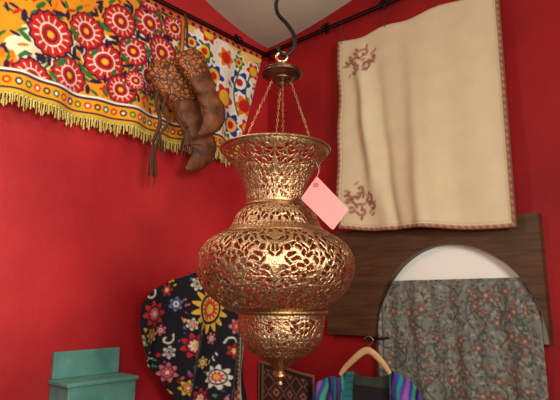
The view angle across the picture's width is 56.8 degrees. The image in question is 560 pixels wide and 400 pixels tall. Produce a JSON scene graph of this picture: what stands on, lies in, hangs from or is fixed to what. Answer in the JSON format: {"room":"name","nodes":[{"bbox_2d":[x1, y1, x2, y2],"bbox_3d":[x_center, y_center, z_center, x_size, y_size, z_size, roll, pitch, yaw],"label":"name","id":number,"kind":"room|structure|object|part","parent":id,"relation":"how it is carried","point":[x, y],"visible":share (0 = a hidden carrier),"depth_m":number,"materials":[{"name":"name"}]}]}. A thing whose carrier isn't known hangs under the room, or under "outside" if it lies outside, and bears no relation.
{"room":"clothing shop","nodes":[
{"label":"clothing shop","id":0,"kind":"room"},
{"bbox_2d":[0,0,267,399],"bbox_3d":[-1.601,-0.320,2.297,0.120,4.500,4.400,-10,-14,41],"label":"wall","id":1,"kind":"structure","parent":0,"point":[85,240],"depth_m":2.80,"materials":[{"name":"red paint"}]},
{"bbox_2d":[153,0,273,60],"bbox_3d":[-1.128,-1.353,2.879,0.088,0.116,3.190,-10,-14,41],"label":"curtain rod","id":2,"kind":"object","parent":1,"relation":"attached to","point":[235,39],"visible":0.97,"depth_m":3.60,"materials":[{"name":"black metal"}]},
{"bbox_2d":[0,0,261,166],"bbox_3d":[-0.759,-0.769,3.148,0.099,0.921,1.879,-10,-14,41],"label":"fringed tapestry","id":3,"kind":"object","parent":2,"relation":"hanging from","point":[84,59],"visible":0.76,"depth_m":2.91,"materials":[{"name":"fabric"}]},
{"bbox_2d":[184,13,188,46],"bbox_3d":[-0.570,-1.047,3.172,0.030,0.400,0.356,3,-11,-14],"label":"strap","id":4,"kind":"object","parent":2,"relation":"hanging from","point":[185,16],"visible":1,"depth_m":3.18,"materials":[{"name":"leather"}]},
{"bbox_2d":[148,58,216,187],"bbox_3d":[-0.587,-0.442,3.099,0.254,0.813,0.489,-4,-12,20],"label":"boot","id":5,"kind":"object","parent":4,"relation":"hanging from","point":[169,82],"visible":0.86,"depth_m":3.00,"materials":[{"name":"brown leather"}]},
{"bbox_2d":[178,47,225,135],"bbox_3d":[-0.446,-0.620,3.013,0.116,0.514,0.358,-11,-15,44],"label":"boot","id":6,"kind":"object","parent":4,"relation":"hanging from","point":[192,62],"visible":1,"depth_m":2.98,"materials":[{"name":"brown leather"}]},
{"bbox_2d":[258,360,314,399],"bbox_3d":[0.033,1.421,3.344,0.481,0.714,0.023,-10,-14,41],"label":"rug","id":7,"kind":"object","parent":1,"relation":"attached to","point":[297,385],"visible":0.88,"depth_m":3.39,"materials":[{"name":"fabric"}]},
{"bbox_2d":[206,0,350,47],"bbox_3d":[0.089,-2.256,1.143,4.400,0.950,4.400,-10,-14,41],"label":"ceiling","id":8,"kind":"structure","parent":0,"point":[258,19],"depth_m":3.71,"materials":[{"name":"beige paint"}]},
{"bbox_2d":[274,0,296,56],"bbox_3d":[0.017,-1.379,1.794,0.072,1.900,0.012,0,-11,0],"label":"ceiling hook","id":9,"kind":"object","parent":8,"relation":"hanging from","point":[278,14],"visible":1,"depth_m":1.62,"materials":[{"name":"black metal"}]},
{"bbox_2d":[196,51,354,388],"bbox_3d":[-0.013,0.029,1.522,0.453,1.006,0.453,-4,-12,20],"label":"hanging lamp","id":10,"kind":"object","parent":9,"relation":"hanging from","point":[281,73],"visible":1,"depth_m":1.41,"materials":[{"name":"gold metal"}]},
{"bbox_3d":[-0.079,-0.240,1.564,0.119,0.283,0.007,1,-11,-6],"label":"chain","id":11,"kind":"part","parent":10,"relation":"part of","materials":[{"name":"gold metal"}]},
{"bbox_3d":[-0.016,0.019,1.524,0.179,0.011,0.179,0,-11,0],"label":"ring moulding","id":12,"kind":"part","parent":10,"relation":"part of","materials":[{"name":"gold metal"}]},
{"bbox_3d":[-0.014,-0.147,1.556,0.334,0.009,0.334,0,-11,0],"label":"ring moulding","id":13,"kind":"part","parent":10,"relation":"part of","materials":[{"name":"gold metal"}]},
{"bbox_3d":[-0.012,0.101,1.508,0.314,0.010,0.314,0,-11,0],"label":"ring moulding","id":14,"kind":"part","parent":10,"relation":"part of","materials":[{"name":"gold metal"}]},
{"bbox_3d":[-0.011,-0.223,1.649,0.007,0.284,0.111,3,-11,-14],"label":"chain","id":15,"kind":"part","parent":10,"relation":"part of","materials":[{"name":"gold metal"}]},
{"bbox_3d":[0.004,0.432,1.444,0.138,0.007,0.138,0,-11,0],"label":"ring moulding","id":16,"kind":"part","parent":10,"relation":"part of","materials":[{"name":"gold metal"}]},
{"bbox_3d":[0.005,0.317,1.466,0.263,0.011,0.263,0,-11,0],"label":"ring moulding","id":17,"kind":"part","parent":10,"relation":"part of","materials":[{"name":"gold metal"}]},
{"bbox_3d":[0.004,0.378,1.455,0.246,0.118,0.246,0,-11,0],"label":"lamp shade","id":18,"kind":"part","parent":10,"relation":"part of","materials":[{"name":"gold metal"}]},
{"bbox_3d":[0.008,-0.252,1.498,0.007,0.284,0.108,0,-11,0],"label":"chain","id":19,"kind":"part","parent":10,"relation":"part of","materials":[{"name":"gold metal"}]},
{"bbox_3d":[0.076,-0.235,1.583,0.093,0.285,0.007,2,-11,-8],"label":"chain","id":20,"kind":"part","parent":10,"relation":"part of","materials":[{"name":"gold metal"}]},
{"bbox_2d":[301,163,347,228],"bbox_3d":[0.118,-0.015,1.385,0.124,0.190,0.021,-4,-12,21],"label":"price tag","id":21,"kind":"object","parent":10,"relation":"attached to","point":[318,196],"visible":1,"depth_m":1.38,"materials":[{"name":"pink paper"}]},
{"bbox_2d":[267,0,559,399],"bbox_3d":[1.545,-0.277,2.522,4.520,4.500,0.120,-10,-14,41],"label":"wall","id":22,"kind":"structure","parent":0,"point":[530,28],"depth_m":2.86,"materials":[{"name":"red paint"}]},
{"bbox_2d":[262,0,399,57],"bbox_3d":[1.001,-1.338,3.077,2.990,0.116,0.088,-10,-14,41],"label":"curtain rod","id":23,"kind":"object","parent":22,"relation":"attached to","point":[327,27],"visible":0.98,"depth_m":3.59,"materials":[{"name":"black metal"}]},
{"bbox_2d":[336,0,516,230],"bbox_3d":[0.764,-0.544,3.026,1.065,1.520,0.141,-10,-14,41],"label":"cloth","id":24,"kind":"object","parent":23,"relation":"hanging from","point":[423,131],"visible":0.99,"depth_m":2.94,"materials":[{"name":"fabric"}]},
{"bbox_2d":[364,337,388,341],"bbox_3d":[0.559,0.787,2.933,0.013,0.014,0.285,-10,-14,41],"label":"peg","id":25,"kind":"object","parent":22,"relation":"attached to","point":[381,338],"visible":0.66,"depth_m":2.91,"materials":[{"name":"black metal"}]},
{"bbox_2d":[339,335,391,375],"bbox_3d":[0.463,0.868,2.865,0.342,0.234,0.021,-10,-14,41],"label":"hanger","id":26,"kind":"object","parent":25,"relation":"hanging from","point":[363,351],"visible":0.98,"depth_m":2.85,"materials":[{"name":"brown wood"}]},
{"bbox_2d":[312,370,422,399],"bbox_3d":[0.458,1.287,2.876,0.775,0.691,0.110,-9,-14,39],"label":"vest","id":27,"kind":"object","parent":26,"relation":"hanging from","point":[350,386],"visible":1,"depth_m":2.95,"materials":[{"name":"fabric"}]},
{"bbox_2d":[326,212,553,345],"bbox_3d":[0.804,0.455,2.921,1.286,0.631,0.069,-10,-14,41],"label":"wooden arch","id":28,"kind":"object","parent":22,"relation":"attached to","point":[381,258],"visible":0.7,"depth_m":2.91,"materials":[{"name":"brown wood"}]},
{"bbox_2d":[376,277,548,399],"bbox_3d":[0.913,0.951,2.719,0.915,1.058,0.046,-10,-15,41],"label":"patterned cloth","id":29,"kind":"object","parent":28,"relation":"hanging from","point":[478,338],"visible":0.93,"depth_m":2.71,"materials":[{"name":"grey fabric"}]},
{"bbox_3d":[0.951,0.488,2.825,0.937,0.531,0.006,-10,-14,41],"label":"panel","id":30,"kind":"part","parent":28,"relation":"part of","materials":[{"name":"beige paint"}]},
{"bbox_3d":[0.089,1.653,0.388,6.212,0.100,6.212,0,-11,0],"label":"floor","id":31,"kind":"structure","parent":0,"visible":0},
{"bbox_2d":[48,347,138,399],"bbox_3d":[-0.910,1.371,2.482,0.241,1.249,0.380,-10,-14,41],"label":"cabinet","id":32,"kind":"object","parent":31,"relation":"on","point":[89,374],"visible":1,"depth_m":2.57,"materials":[{"name":"paint"}]},
{"bbox_3d":[-0.497,0.434,3.154,0.066,0.028,0.286,0,-11,0],"label":"peg","id":33,"kind":"object","parent":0,"visible":0},
{"bbox_2d":[139,270,246,399],"bbox_3d":[-0.455,1.093,2.963,0.147,1.371,0.807,-10,-15,42],"label":"floral fabric","id":34,"kind":"object","parent":33,"relation":"hanging from","point":[192,343],"visible":0.92,"depth_m":2.96,"materials":[{"name":"fabric"}]}
]}

